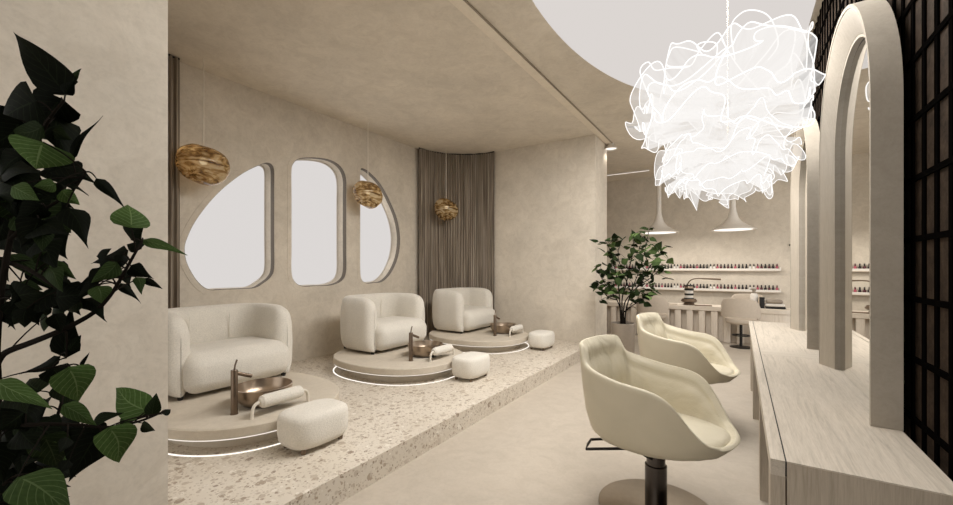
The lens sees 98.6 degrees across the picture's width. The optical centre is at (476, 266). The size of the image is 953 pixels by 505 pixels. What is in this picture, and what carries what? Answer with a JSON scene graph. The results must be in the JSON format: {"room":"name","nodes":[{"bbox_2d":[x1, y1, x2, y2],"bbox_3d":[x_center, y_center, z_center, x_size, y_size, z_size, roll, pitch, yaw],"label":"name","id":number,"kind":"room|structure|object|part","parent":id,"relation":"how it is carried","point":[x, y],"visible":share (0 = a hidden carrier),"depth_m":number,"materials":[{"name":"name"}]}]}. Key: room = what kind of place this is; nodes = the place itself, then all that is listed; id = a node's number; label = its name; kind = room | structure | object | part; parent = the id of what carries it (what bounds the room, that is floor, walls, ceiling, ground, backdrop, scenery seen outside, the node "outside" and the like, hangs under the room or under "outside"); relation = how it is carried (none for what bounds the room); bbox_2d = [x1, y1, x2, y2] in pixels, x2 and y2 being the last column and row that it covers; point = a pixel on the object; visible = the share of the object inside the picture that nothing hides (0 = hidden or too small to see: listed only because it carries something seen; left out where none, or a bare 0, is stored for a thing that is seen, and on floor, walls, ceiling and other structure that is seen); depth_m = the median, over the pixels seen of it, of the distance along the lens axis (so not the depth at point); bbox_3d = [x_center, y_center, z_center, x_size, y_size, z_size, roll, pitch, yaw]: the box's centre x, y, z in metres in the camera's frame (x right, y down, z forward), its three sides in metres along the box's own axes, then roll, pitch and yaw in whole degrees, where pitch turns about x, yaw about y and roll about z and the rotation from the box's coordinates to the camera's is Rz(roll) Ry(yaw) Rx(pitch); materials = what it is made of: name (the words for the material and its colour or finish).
{"room":"salon","nodes":[
{"label":"salon","id":0,"kind":"room"},
{"bbox_2d":[0,0,167,504],"bbox_3d":[-3.177,-0.415,2.594,3.610,4.030,0.750,0,0,33],"label":"wall","id":1,"kind":"structure","parent":0,"point":[120,47],"depth_m":1.76,"materials":[{"name":"beige paint"}]},
{"bbox_2d":[180,62,418,361],"bbox_3d":[-1.301,-0.415,8.527,0.250,4.030,11.260,0,0,33],"label":"wall","id":2,"kind":"structure","parent":0,"point":[247,125],"depth_m":6.11,"materials":[{"name":"beige paint"}]},
{"bbox_2d":[180,158,278,294],"bbox_3d":[-3.293,-0.587,5.439,0.269,1.892,1.261,0,0,33],"label":"window","id":3,"kind":"structure","parent":2,"relation":"in","point":[223,240],"depth_m":5.60,"materials":[{"name":"white glass"}]},
{"bbox_3d":[-3.386,-0.587,5.499,0.014,1.762,1.131,0,0,33],"label":"frame","id":4,"kind":"part","parent":3,"relation":"part of","materials":[{"name":"white paint"}]},
{"bbox_2d":[287,153,349,290],"bbox_3d":[-2.574,-0.717,6.558,0.269,2.170,1.146,0,0,33],"label":"window","id":5,"kind":"structure","parent":2,"relation":"in","point":[312,189],"depth_m":6.66,"materials":[{"name":"white glass"}]},
{"bbox_3d":[-2.680,-0.717,6.627,0.015,2.102,1.047,0,0,33],"label":"pane","id":6,"kind":"part","parent":5,"relation":"part of","materials":[{"name":"white glass"}]},
{"bbox_3d":[-2.668,-0.717,6.618,0.014,2.040,1.016,0,0,33],"label":"frame","id":7,"kind":"part","parent":5,"relation":"part of","materials":[{"name":"white paint"}]},
{"bbox_2d":[357,164,402,286],"bbox_3d":[-1.870,-0.721,7.653,0.269,2.164,1.142,0,0,33],"label":"window","id":8,"kind":"structure","parent":2,"relation":"in","point":[374,239],"depth_m":7.73,"materials":[{"name":"white glass"}]},
{"bbox_3d":[-1.974,-0.721,7.726,0.015,2.096,1.042,0,0,33],"label":"pane","id":9,"kind":"part","parent":8,"relation":"part of","materials":[{"name":"white glass"}]},
{"bbox_3d":[-1.963,-0.721,7.713,0.014,2.034,1.012,0,0,33],"label":"frame","id":10,"kind":"part","parent":8,"relation":"part of","materials":[{"name":"white paint"}]},
{"bbox_2d":[168,0,822,181],"bbox_3d":[1.147,-2.530,4.374,9.200,0.200,15.600,0,0,33],"label":"ceiling","id":11,"kind":"structure","parent":0,"point":[422,74],"depth_m":5.23,"materials":[{"name":"beige paint"}]},
{"bbox_2d":[168,53,179,307],"bbox_3d":[-3.427,-0.512,3.886,0.442,3.833,1.734,0,0,-16],"label":"curtain","id":12,"kind":"object","parent":11,"relation":"hanging from","point":[173,62],"visible":0.05,"depth_m":4.72,"materials":[{"name":"brown fabric"}]},
{"bbox_2d":[175,58,229,185],"bbox_3d":[-3.178,-1.692,4.781,0.459,1.476,0.564,0,0,33],"label":"pendant lamp","id":13,"kind":"object","parent":11,"relation":"hanging from","point":[203,165],"visible":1,"depth_m":4.63,"materials":[{"name":"brown wicker"}]},
{"bbox_3d":[-3.179,-1.183,4.781,0.459,0.458,0.566,0,0,33],"label":"lamp shade","id":14,"kind":"part","parent":13,"relation":"part of","materials":[{"name":"brown wicker"}]},
{"bbox_3d":[-3.181,-1.874,4.779,0.014,1.112,0.012,0,0,33],"label":"cord","id":15,"kind":"part","parent":13,"relation":"part of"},
{"bbox_2d":[353,180,382,208],"bbox_3d":[-1.827,-1.707,6.908,0.438,1.447,0.554,0,0,33],"label":"pendant lamp","id":16,"kind":"object","parent":11,"relation":"hanging from","point":[369,195],"visible":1,"depth_m":6.73,"materials":[{"name":"gold metal"}]},
{"bbox_2d":[434,198,457,220],"bbox_3d":[-0.624,-1.692,8.388,0.452,1.476,0.549,0,0,33],"label":"pendant lamp","id":17,"kind":"object","parent":11,"relation":"hanging from","point":[445,209],"visible":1,"depth_m":8.21,"materials":[{"name":"brown wicker"}]},
{"bbox_2d":[419,147,493,334],"bbox_3d":[-0.426,-0.512,8.640,1.577,3.833,0.367,0,0,-10],"label":"curtain","id":18,"kind":"object","parent":11,"relation":"hanging from","point":[457,252],"visible":0.74,"depth_m":8.71,"materials":[{"name":"brown fabric"}]},
{"bbox_2d":[605,143,617,150],"bbox_3d":[2.641,-2.370,8.050,0.260,0.120,0.260,0,0,33],"label":"ceiling spotlight","id":19,"kind":"object","parent":11,"relation":"attached to","point":[611,147],"visible":0.93,"depth_m":8.02,"materials":[{"name":"white paint"}]},
{"bbox_2d":[607,169,648,175],"bbox_3d":[3.327,-2.413,10.819,2.300,0.034,0.040,0,0,33],"label":"recessed light","id":20,"kind":"object","parent":11,"relation":"in","point":[646,169],"visible":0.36,"depth_m":10.44,"materials":[{"name":"white paint"}]},
{"bbox_2d":[641,165,678,234],"bbox_3d":[4.361,-1.619,9.798,0.890,1.619,0.890,0,0,33],"label":"cone pendant","id":21,"kind":"object","parent":11,"relation":"hanging from","point":[659,225],"visible":0.97,"depth_m":9.74,"materials":[{"name":"white paint"}]},
{"bbox_2d":[642,232,675,233],"bbox_3d":[4.361,-0.818,9.798,0.740,0.008,0.740,0,0,33],"label":"diffuser","id":22,"kind":"object","parent":21,"relation":"attached to","point":[645,232],"depth_m":9.68,"materials":[{"name":"white plastic"}]},
{"bbox_2d":[532,0,815,96],"bbox_3d":[1.625,-2.424,3.473,2.180,0.011,5.940,0,0,33],"label":"skylight","id":23,"kind":"object","parent":11,"relation":"attached to","point":[616,37],"visible":0.76,"depth_m":4.30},
{"bbox_2d":[625,0,825,209],"bbox_3d":[1.769,-1.434,3.077,1.259,1.967,1.682,0,0,33],"label":"chandelier","id":24,"kind":"object","parent":23,"relation":"hanging from","point":[797,31],"visible":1,"depth_m":2.82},
{"bbox_2d":[710,156,757,231],"bbox_3d":[5.622,-1.619,8.987,0.890,1.619,0.890,0,0,33],"label":"cone pendant","id":25,"kind":"object","parent":11,"relation":"hanging from","point":[733,222],"visible":0.98,"depth_m":8.93,"materials":[{"name":"white paint"}]},
{"bbox_2d":[714,228,751,230],"bbox_3d":[5.622,-0.818,8.987,0.740,0.008,0.740,0,0,33],"label":"diffuser","id":26,"kind":"object","parent":25,"relation":"attached to","point":[715,229],"depth_m":8.90,"materials":[{"name":"white plastic"}]},
{"bbox_2d":[494,135,606,341],"bbox_3d":[0.852,-0.415,8.826,3.650,4.030,0.770,0,0,33],"label":"wall","id":27,"kind":"structure","parent":0,"point":[550,199],"depth_m":8.01,"materials":[{"name":"beige paint"}]},
{"bbox_2d":[449,0,612,145],"bbox_3d":[-0.492,-2.419,3.229,0.110,0.022,11.700,0,0,33],"label":"trim","id":28,"kind":"structure","parent":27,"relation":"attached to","point":[460,5],"depth_m":4.76,"materials":[{"name":"paint"}]},
{"bbox_2d":[338,332,768,504],"bbox_3d":[1.147,1.660,4.374,9.200,0.120,15.600,0,0,33],"label":"floor","id":29,"kind":"structure","parent":0,"point":[531,450],"depth_m":3.32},
{"bbox_2d":[0,33,186,504],"bbox_3d":[-1.150,0.461,1.033,0.780,2.279,0.470,0,0,14],"label":"fig tree","id":30,"kind":"object","parent":29,"relation":"on","point":[38,452],"visible":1,"depth_m":1.04,"materials":[{"name":"green plant"}]},
{"bbox_2d":[168,335,579,504],"bbox_3d":[-1.052,1.505,5.633,3.300,0.190,6.660,0,0,33],"label":"platform","id":31,"kind":"object","parent":29,"relation":"on","point":[389,427],"visible":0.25,"depth_m":3.39,"materials":[{"name":"beige stone"}]},
{"bbox_2d":[168,372,338,456],"bbox_3d":[-2.232,1.310,3.907,1.860,0.200,1.603,0,0,33],"label":"podium","id":32,"kind":"object","parent":31,"relation":"on","point":[204,419],"visible":0.4,"depth_m":3.32,"materials":[{"name":"beige stone"}]},
{"bbox_2d":[168,430,276,441],"bbox_3d":[-2.232,1.298,3.907,1.824,0.007,1.564,0,0,33],"label":"light","id":33,"kind":"object","parent":32,"relation":"on","point":[264,431],"depth_m":3.07,"materials":[{"name":"white plastic"}]},
{"bbox_2d":[168,443,280,456],"bbox_3d":[-2.232,1.408,3.907,1.844,0.004,1.584,0,0,33],"label":"light","id":34,"kind":"object","parent":32,"relation":"attached to","point":[185,444],"depth_m":3.20,"materials":[{"name":"white plastic"}]},
{"bbox_2d":[168,303,291,400],"bbox_3d":[-2.671,0.818,4.308,0.989,0.785,1.250,0,0,33],"label":"loveseat","id":35,"kind":"object","parent":32,"relation":"on","point":[205,343],"visible":0.86,"depth_m":4.24,"materials":[{"name":"beige fabric"}]},
{"bbox_3d":[-2.584,0.983,4.252,0.784,0.383,1.000,0,0,33],"label":"seat","id":36,"kind":"part","parent":35,"relation":"part of","materials":[{"name":"beige fabric"}]},
{"bbox_2d":[230,359,251,414],"bbox_3d":[-1.963,0.987,3.420,0.060,0.447,0.171,0,0,33],"label":"faucet","id":37,"kind":"object","parent":32,"relation":"on","point":[234,372],"visible":1,"depth_m":3.36,"materials":[{"name":"brown metal"}]},
{"bbox_3d":[-1.948,0.900,3.433,0.032,0.079,0.133,0,0,37],"label":"spout","id":38,"kind":"part","parent":37,"relation":"part of","materials":[{"name":"brown metal"}]},
{"bbox_2d":[238,377,292,407],"bbox_3d":[-1.899,1.128,3.657,0.480,0.164,0.480,0,0,33],"label":"basin","id":39,"kind":"object","parent":32,"relation":"on","point":[249,392],"visible":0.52,"depth_m":3.76,"materials":[{"name":"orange metal"}]},
{"bbox_2d":[250,385,309,419],"bbox_3d":[-1.649,1.126,3.473,0.108,0.170,0.529,0,0,33],"label":"footrest","id":40,"kind":"object","parent":32,"relation":"on","point":[284,395],"visible":1,"depth_m":3.41,"materials":[{"name":"beige fabric"}]},
{"bbox_3d":[-1.769,1.147,3.286,0.026,0.128,0.084,0,0,33],"label":"leg","id":41,"kind":"part","parent":40,"relation":"part of","materials":[{"name":"white metal"}]},
{"bbox_2d":[258,385,303,407],"bbox_3d":[-1.649,1.095,3.473,0.108,0.108,0.380,0,0,33],"label":"cushion","id":42,"kind":"object","parent":40,"relation":"on","point":[284,395],"depth_m":3.42,"materials":[{"name":"beige fabric"}]},
{"bbox_3d":[-1.529,1.147,3.660,0.026,0.128,0.084,0,0,33],"label":"leg","id":43,"kind":"part","parent":40,"relation":"part of","materials":[{"name":"white metal"}]},
{"bbox_2d":[277,398,347,455],"bbox_3d":[-1.302,1.262,3.286,0.380,0.296,0.520,0,0,33],"label":"footstool","id":44,"kind":"object","parent":31,"relation":"on","point":[311,424],"visible":1,"depth_m":3.13,"materials":[{"name":"beige fabric"}]},
{"bbox_2d":[333,345,462,385],"bbox_3d":[-1.081,1.310,5.735,1.860,0.200,1.603,0,0,33],"label":"podium","id":45,"kind":"object","parent":31,"relation":"on","point":[393,364],"visible":0.7,"depth_m":5.17,"materials":[{"name":"beige stone"}]},
{"bbox_2d":[340,293,426,354],"bbox_3d":[-1.416,0.818,6.259,0.989,0.785,1.250,0,0,33],"label":"loveseat","id":46,"kind":"object","parent":45,"relation":"on","point":[372,322],"visible":0.98,"depth_m":5.83,"materials":[{"name":"beige fabric"}]},
{"bbox_3d":[-1.330,0.983,6.204,0.784,0.383,1.000,0,0,33],"label":"seat","id":47,"kind":"part","parent":46,"relation":"part of","materials":[{"name":"beige fabric"}]},
{"bbox_2d":[334,364,451,375],"bbox_3d":[-1.081,1.298,5.735,1.824,0.007,1.564,0,0,33],"label":"light","id":48,"kind":"object","parent":45,"relation":"on","point":[342,367],"depth_m":4.96,"materials":[{"name":"white plastic"}]},
{"bbox_2d":[333,366,454,385],"bbox_3d":[-1.081,1.408,5.735,1.844,0.004,1.584,0,0,33],"label":"light","id":49,"kind":"object","parent":45,"relation":"attached to","point":[354,374],"depth_m":5.10,"materials":[{"name":"white plastic"}]},
{"bbox_2d":[409,326,418,360],"bbox_3d":[-0.816,0.987,5.333,0.060,0.447,0.171,0,0,33],"label":"faucet","id":50,"kind":"object","parent":45,"relation":"on","point":[411,335],"visible":1,"depth_m":5.26,"materials":[{"name":"brown metal"}]},
{"bbox_2d":[408,340,442,356],"bbox_3d":[-0.702,1.128,5.622,0.480,0.164,0.480,0,0,33],"label":"basin","id":51,"kind":"object","parent":45,"relation":"on","point":[422,348],"visible":0.64,"depth_m":5.46,"materials":[{"name":"orange metal"}]},
{"bbox_2d":[429,344,454,361],"bbox_3d":[-0.452,1.126,5.438,0.108,0.170,0.529,0,0,33],"label":"footrest","id":52,"kind":"object","parent":45,"relation":"on","point":[435,351],"visible":1,"depth_m":5.35,"materials":[{"name":"beige fabric"}]},
{"bbox_2d":[431,344,452,355],"bbox_3d":[-0.452,1.095,5.438,0.108,0.108,0.380,0,0,33],"label":"cushion","id":53,"kind":"object","parent":52,"relation":"on","point":[445,348],"depth_m":5.37,"materials":[{"name":"beige fabric"}]},
{"bbox_2d":[452,351,489,381],"bbox_3d":[-0.069,1.262,5.239,0.380,0.296,0.520,0,0,33],"label":"footstool","id":54,"kind":"object","parent":31,"relation":"on","point":[467,365],"visible":1,"depth_m":5.05,"materials":[{"name":"beige fabric"}]},
{"bbox_2d":[429,327,528,353],"bbox_3d":[0.037,1.310,7.512,1.860,0.200,1.603,0,0,33],"label":"podium","id":55,"kind":"object","parent":31,"relation":"on","point":[482,339],"visible":0.7,"depth_m":6.94,"materials":[{"name":"beige stone"}]},
{"bbox_2d":[432,287,495,333],"bbox_3d":[-0.253,0.818,8.032,0.989,0.785,1.250,0,0,33],"label":"loveseat","id":56,"kind":"object","parent":55,"relation":"on","point":[460,309],"visible":0.98,"depth_m":7.58,"materials":[{"name":"beige fabric"}]},
{"bbox_3d":[-0.167,0.983,7.977,0.784,0.383,1.000,0,0,33],"label":"seat","id":57,"kind":"part","parent":56,"relation":"part of","materials":[{"name":"beige fabric"}]},
{"bbox_2d":[430,339,526,346],"bbox_3d":[0.037,1.298,7.512,1.824,0.007,1.564,0,0,33],"label":"light","id":58,"kind":"object","parent":55,"relation":"on","point":[445,342],"depth_m":6.75,"materials":[{"name":"white plastic"}]},
{"bbox_2d":[463,342,528,353],"bbox_3d":[0.037,1.408,7.512,1.844,0.004,1.584,0,0,33],"label":"light","id":59,"kind":"object","parent":55,"relation":"attached to","point":[511,348],"depth_m":6.84,"materials":[{"name":"white plastic"}]},
{"bbox_2d":[493,310,499,335],"bbox_3d":[0.355,0.987,7.267,0.060,0.447,0.171,0,0,33],"label":"faucet","id":60,"kind":"object","parent":55,"relation":"on","point":[495,316],"visible":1,"depth_m":7.20,"materials":[{"name":"brown metal"}]},
{"bbox_2d":[490,322,515,333],"bbox_3d":[0.486,1.128,7.545,0.480,0.164,0.480,0,0,33],"label":"basin","id":61,"kind":"object","parent":55,"relation":"on","point":[501,327],"visible":0.73,"depth_m":7.38,"materials":[{"name":"orange metal"}]},
{"bbox_2d":[509,324,522,336],"bbox_3d":[0.715,1.126,7.327,0.108,0.170,0.529,0,0,33],"label":"footrest","id":62,"kind":"object","parent":55,"relation":"on","point":[519,327],"visible":1,"depth_m":7.22,"materials":[{"name":"beige fabric"}]},
{"bbox_2d":[510,324,522,331],"bbox_3d":[0.715,1.095,7.327,0.108,0.108,0.380,0,0,33],"label":"cushion","id":63,"kind":"object","parent":62,"relation":"on","point":[519,327],"depth_m":7.24,"materials":[{"name":"beige fabric"}]},
{"bbox_2d":[528,330,554,350],"bbox_3d":[1.129,1.262,7.120,0.380,0.296,0.520,0,0,33],"label":"footstool","id":64,"kind":"object","parent":31,"relation":"on","point":[542,339],"visible":1,"depth_m":6.93,"materials":[{"name":"beige fabric"}]},
{"bbox_2d":[589,227,673,353],"bbox_3d":[2.462,0.468,6.623,1.318,2.264,0.994,0,0,25],"label":"potted tree","id":65,"kind":"object","parent":29,"relation":"on","point":[625,330],"visible":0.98,"depth_m":6.55,"materials":[{"name":"green plant"}]},
{"bbox_3d":[2.358,1.248,6.600,0.370,0.705,0.370,0,0,33],"label":"pot","id":66,"kind":"part","parent":65,"relation":"part of","materials":[{"name":"beige ceramic"}]},
{"bbox_2d":[636,295,668,318],"bbox_3d":[3.884,1.110,9.027,0.589,0.980,0.601,0,0,-9],"label":"chair","id":67,"kind":"object","parent":29,"relation":"on","point":[660,305],"visible":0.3,"depth_m":8.78,"materials":[{"name":"beige fabric"}]},
{"bbox_3d":[3.896,1.073,9.050,0.560,0.115,0.560,0,0,41],"label":"seat","id":68,"kind":"part","parent":67,"relation":"part of","materials":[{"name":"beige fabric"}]},
{"bbox_2d":[579,335,740,504],"bbox_3d":[1.181,1.057,2.700,0.938,1.086,0.730,0,0,45],"label":"salon chair","id":69,"kind":"object","parent":29,"relation":"on","point":[657,411],"visible":1,"depth_m":2.65,"materials":[{"name":"beige leather"}]},
{"bbox_3d":[0.956,1.195,2.755,0.415,0.088,0.236,0,0,20],"label":"pump lever","id":70,"kind":"part","parent":69,"relation":"part of","materials":[{"name":"black metal"}]},
{"bbox_2d":[678,413,730,459],"bbox_3d":[1.236,1.049,2.645,0.695,0.102,0.550,0,0,45],"label":"seat cushion","id":71,"kind":"object","parent":69,"relation":"on","point":[714,431],"depth_m":2.44,"materials":[{"name":"beige leather"}]},
{"bbox_2d":[636,312,740,383],"bbox_3d":[2.178,1.057,4.247,0.938,1.086,0.730,0,0,45],"label":"salon chair","id":72,"kind":"object","parent":29,"relation":"on","point":[703,354],"visible":0.66,"depth_m":4.18,"materials":[{"name":"beige leather"}]},
{"bbox_2d":[711,363,734,382],"bbox_3d":[2.233,1.049,4.192,0.695,0.102,0.550,0,0,45],"label":"seat cushion","id":73,"kind":"object","parent":72,"relation":"on","point":[726,371],"depth_m":3.90,"materials":[{"name":"beige leather"}]},
{"bbox_2d":[607,300,789,343],"bbox_3d":[4.718,1.228,9.361,4.045,0.745,0.650,0,0,33],"label":"table","id":74,"kind":"object","parent":29,"relation":"on","point":[709,320],"visible":0.34,"depth_m":8.95,"materials":[{"name":"brown wood"}]},
{"bbox_2d":[681,278,720,304],"bbox_3d":[4.987,0.549,9.134,0.791,0.612,0.340,0,0,33],"label":"desk lamp","id":75,"kind":"object","parent":74,"relation":"on","point":[688,300],"visible":1,"depth_m":9.17,"materials":[{"name":"brown metal"}]},
{"bbox_3d":[4.797,0.755,9.256,0.340,0.080,0.340,0,0,33],"label":"dish","id":76,"kind":"part","parent":75,"relation":"part of","materials":[{"name":"brown metal"}]},
{"bbox_3d":[5.041,0.326,9.099,0.662,0.165,0.040,0,0,33],"label":"arm","id":77,"kind":"part","parent":75,"relation":"part of","materials":[{"name":"brown metal"}]},
{"bbox_2d":[749,288,757,302],"bbox_3d":[5.859,0.650,8.657,0.139,0.410,0.139,0,0,-18],"label":"pump bottle","id":78,"kind":"object","parent":74,"relation":"on","point":[753,296],"visible":0.73,"depth_m":8.62,"materials":[{"name":"white paint"}]},
{"bbox_2d":[759,297,764,307],"bbox_3d":[5.947,0.743,8.540,0.090,0.225,0.205,0,0,33],"label":"box","id":79,"kind":"object","parent":74,"relation":"on","point":[761,299],"visible":0.93,"depth_m":8.46,"materials":[{"name":"black plastic"}]},
{"bbox_3d":[6.146,1.270,8.443,0.590,0.660,0.590,0,0,33],"label":"panel","id":80,"kind":"part","parent":74,"relation":"part of","materials":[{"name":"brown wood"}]},
{"bbox_2d":[765,306,785,308],"bbox_3d":[6.136,0.833,8.419,0.340,0.045,0.220,0,0,33],"label":"folded towel","id":81,"kind":"object","parent":74,"relation":"on","point":[766,307],"visible":0.88,"depth_m":8.34,"materials":[{"name":"black fabric"}]},
{"bbox_2d":[765,303,784,306],"bbox_3d":[6.127,0.780,8.425,0.330,0.060,0.220,0,0,33],"label":"folded towel","id":82,"kind":"object","parent":81,"relation":"on","point":[766,304],"visible":0.92,"depth_m":8.34,"materials":[{"name":"white fabric"}]},
{"bbox_2d":[765,299,782,303],"bbox_3d":[6.119,0.708,8.430,0.290,0.085,0.220,0,0,33],"label":"folded towel","id":83,"kind":"object","parent":82,"relation":"on","point":[769,301],"visible":1,"depth_m":8.36,"materials":[{"name":"beige fabric"}]},
{"bbox_2d":[721,298,760,348],"bbox_3d":[5.241,1.110,8.166,0.612,0.980,0.578,0,0,17],"label":"chair","id":84,"kind":"object","parent":29,"relation":"on","point":[740,312],"visible":0.95,"depth_m":7.99,"materials":[{"name":"beige fabric"}]},
{"bbox_3d":[5.150,0.805,8.057,0.234,0.370,0.685,0,0,-43],"label":"backrest","id":85,"kind":"part","parent":84,"relation":"part of","materials":[{"name":"beige fabric"}]},
{"bbox_3d":[5.269,1.073,8.168,0.560,0.115,0.560,0,0,-43],"label":"seat","id":86,"kind":"part","parent":84,"relation":"part of","materials":[{"name":"beige fabric"}]},
{"bbox_2d":[731,293,762,303],"bbox_3d":[6.164,1.110,9.378,0.576,0.980,0.615,0,0,-24],"label":"stool","id":87,"kind":"object","parent":29,"relation":"on","point":[741,295],"visible":0.07,"depth_m":9.60,"materials":[{"name":"beige fabric"}]},
{"bbox_2d":[749,321,818,419],"bbox_3d":[3.179,1.155,4.312,0.497,0.890,2.308,0,0,33],"label":"desk","id":88,"kind":"object","parent":29,"relation":"on","point":[774,337],"visible":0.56,"depth_m":4.25,"materials":[{"name":"brown wood"}]},
{"bbox_3d":[3.749,1.184,5.233,0.420,0.832,0.138,0,0,33],"label":"leg","id":89,"kind":"part","parent":88,"relation":"part of","materials":[{"name":"brown wood"}]},
{"bbox_3d":[3.123,1.184,4.258,0.420,0.832,0.140,0,0,33],"label":"leg","id":90,"kind":"part","parent":88,"relation":"part of","materials":[{"name":"brown wood"}]},
{"bbox_2d":[790,118,819,349],"bbox_3d":[3.297,-0.375,4.127,0.105,2.170,1.420,0,0,33],"label":"arched mirror","id":91,"kind":"object","parent":88,"relation":"on","point":[804,187],"visible":0.87,"depth_m":4.25,"materials":[{"name":"beige paint"}]},
{"bbox_3d":[3.296,-0.365,4.128,0.096,2.150,1.380,0,0,33],"label":"frame","id":92,"kind":"part","parent":91,"relation":"part of","materials":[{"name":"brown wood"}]},
{"bbox_2d":[802,152,806,334],"bbox_3d":[3.332,-0.283,4.105,0.008,1.986,1.052,0,0,33],"label":"mirror glass","id":93,"kind":"object","parent":91,"relation":"attached to","point":[804,164],"depth_m":4.38,"materials":[{"name":"white mirror"}]},
{"bbox_2d":[753,351,952,504],"bbox_3d":[1.927,1.155,2.363,0.497,0.890,2.320,0,0,33],"label":"desk","id":94,"kind":"object","parent":29,"relation":"on","point":[818,445],"visible":0.92,"depth_m":1.64,"materials":[{"name":"brown wood"}]},
{"bbox_3d":[2.160,1.184,2.760,0.420,0.832,0.140,0,0,33],"label":"leg","id":95,"kind":"part","parent":94,"relation":"part of","materials":[{"name":"brown wood"}]},
{"bbox_2d":[819,0,903,430],"bbox_3d":[2.187,-0.375,2.399,0.105,2.170,1.420,0,0,33],"label":"arched mirror","id":96,"kind":"object","parent":94,"relation":"on","point":[861,142],"visible":1,"depth_m":2.22,"materials":[{"name":"beige paint"}]},
{"bbox_3d":[2.185,-0.365,2.400,0.096,2.150,1.380,0,0,33],"label":"frame","id":97,"kind":"part","parent":96,"relation":"part of","materials":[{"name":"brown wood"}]},
{"bbox_2d":[840,39,868,398],"bbox_3d":[2.221,-0.283,2.376,0.008,1.986,1.052,0,0,33],"label":"mirror glass","id":98,"kind":"object","parent":96,"relation":"attached to","point":[854,97],"depth_m":2.45,"materials":[{"name":"white mirror"}]},
{"bbox_3d":[2.228,-0.375,2.372,0.006,2.170,1.420,0,0,33],"label":"panel","id":99,"kind":"part","parent":96,"relation":"part of","materials":[{"name":"beige paint"}]},
{"bbox_3d":[1.336,1.157,1.399,0.448,0.886,0.058,0,0,33],"label":"leg","id":100,"kind":"part","parent":94,"relation":"part of","materials":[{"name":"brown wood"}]},
{"bbox_2d":[607,161,791,307],"bbox_3d":[5.258,-0.415,10.844,8.880,4.030,0.270,0,0,33],"label":"wall","id":101,"kind":"structure","parent":0,"point":[631,203],"depth_m":10.30,"materials":[{"name":"beige paint"}]},
{"bbox_2d":[612,267,780,270],"bbox_3d":[5.375,0.053,10.538,3.949,0.096,0.118,0,0,33],"label":"wall shelf","id":102,"kind":"object","parent":101,"relation":"attached to","point":[617,269],"visible":0.76,"depth_m":10.15,"materials":[{"name":"white paint"}]},
{"bbox_2d":[615,286,780,292],"bbox_3d":[5.375,0.553,10.538,3.949,0.096,0.118,0,0,33],"label":"wall shelf","id":103,"kind":"object","parent":101,"relation":"attached to","point":[616,287],"visible":0.67,"depth_m":10.20,"materials":[{"name":"white paint"}]},
{"bbox_2d":[799,0,952,480],"bbox_3d":[2.053,-0.415,1.890,0.149,4.030,7.800,0,0,33],"label":"wall","id":104,"kind":"structure","parent":0,"point":[925,27],"depth_m":1.67,"materials":[{"name":"black metal"}]}
]}

